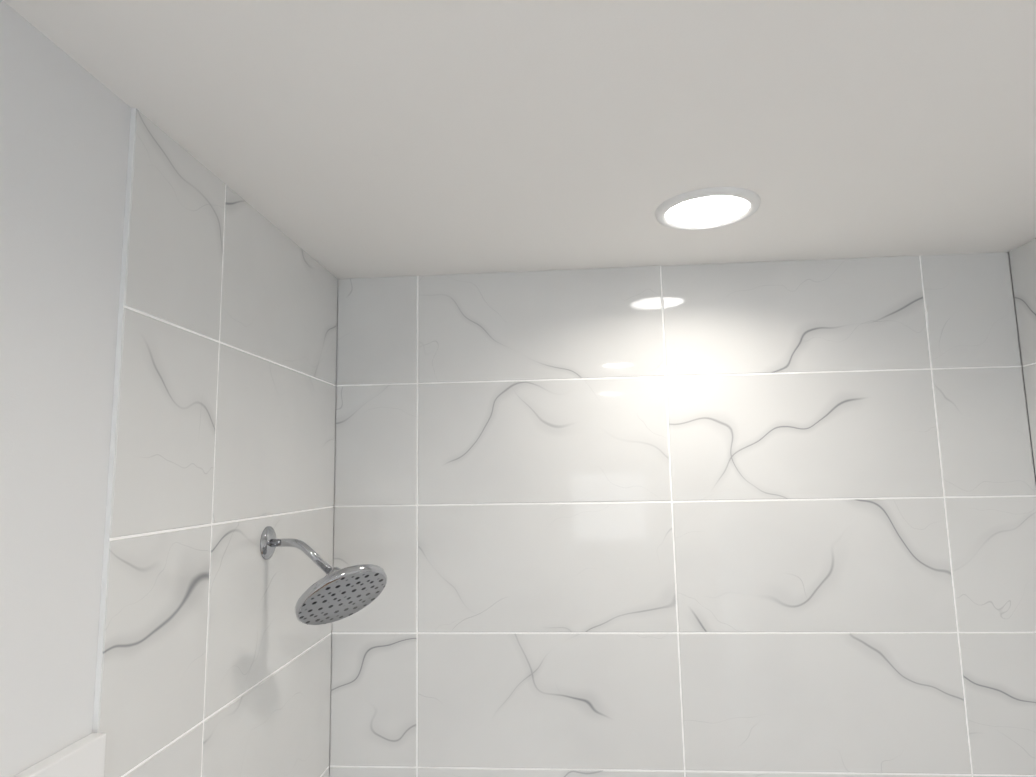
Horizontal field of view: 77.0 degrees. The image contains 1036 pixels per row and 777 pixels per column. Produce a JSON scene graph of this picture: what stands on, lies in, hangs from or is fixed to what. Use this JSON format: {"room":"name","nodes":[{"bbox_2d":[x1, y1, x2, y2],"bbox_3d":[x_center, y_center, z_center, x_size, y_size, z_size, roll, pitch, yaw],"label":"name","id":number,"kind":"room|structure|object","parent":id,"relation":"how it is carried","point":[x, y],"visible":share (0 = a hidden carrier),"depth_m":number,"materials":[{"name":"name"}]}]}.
{"room":"bathroom","nodes":[
{"label":"bathroom","id":0,"kind":"room"},
{"bbox_2d":[0,0,130,776],"bbox_3d":[-0.734,0.921,-0.338,0.300,2.904,3.762,-2,-7,4],"label":"wall","id":1,"kind":"structure","parent":0,"point":[65,119],"depth_m":0.74,"materials":[{"name":"white paint"}]},
{"bbox_2d":[13,733,105,776],"bbox_3d":[-0.523,1.395,0.187,0.020,2.093,0.946,-2,-7,4],"label":"door frame","id":2,"kind":"structure","parent":1,"relation":"attached to","point":[84,757],"depth_m":0.74,"materials":[{"name":"white paint"}]},
{"bbox_2d":[92,108,337,776],"bbox_3d":[-0.477,0.858,1.137,0.008,2.408,0.800,-2,-7,4],"label":"wall tile","id":3,"kind":"structure","parent":1,"relation":"attached to","point":[213,656],"depth_m":1.06,"materials":[{"name":"tile"}]},
{"bbox_2d":[260,526,386,624],"bbox_3d":[-0.366,0.352,1.216,0.232,0.187,0.160,-2,-7,4],"label":"shower head","id":4,"kind":"object","parent":3,"relation":"attached to","point":[334,594],"visible":1,"depth_m":1.21},
{"bbox_2d":[3,0,1035,278],"bbox_3d":[0.253,-0.606,-0.220,2.335,0.120,4.350,-2,-7,4],"label":"ceiling","id":5,"kind":"structure","parent":0,"point":[361,138],"depth_m":0.94,"materials":[{"name":"white paint"}]},
{"bbox_2d":[655,187,760,229],"bbox_3d":[0.371,-0.348,1.280,0.200,0.009,0.200,-2,-7,4],"label":"recessed light","id":6,"kind":"object","parent":5,"relation":"in","point":[708,208],"visible":1,"depth_m":1.27,"materials":[{"name":"white plastic"}]},
{"bbox_2d":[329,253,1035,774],"bbox_3d":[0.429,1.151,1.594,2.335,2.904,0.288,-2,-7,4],"label":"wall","id":7,"kind":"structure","parent":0,"point":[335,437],"depth_m":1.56,"materials":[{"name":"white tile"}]},
{"bbox_2d":[329,252,1035,776],"bbox_3d":[0.381,0.887,1.480,1.654,2.408,0.012,-2,-7,4],"label":"wall tile","id":8,"kind":"structure","parent":7,"relation":"attached to","point":[745,520],"depth_m":1.55,"materials":[{"name":"tile"}]},
{"bbox_3d":[1.296,0.866,-0.480,0.300,2.904,3.762,-2,-7,4],"label":"wall","id":9,"kind":"structure","parent":0,"visible":0},
{"bbox_2d":[1009,239,1035,473],"bbox_3d":[1.214,0.815,1.039,0.073,2.408,0.757,-2,-7,4],"label":"wall tile","id":10,"kind":"structure","parent":9,"relation":"attached to","point":[1023,263],"depth_m":1.51,"materials":[{"name":"tile"}]}
]}

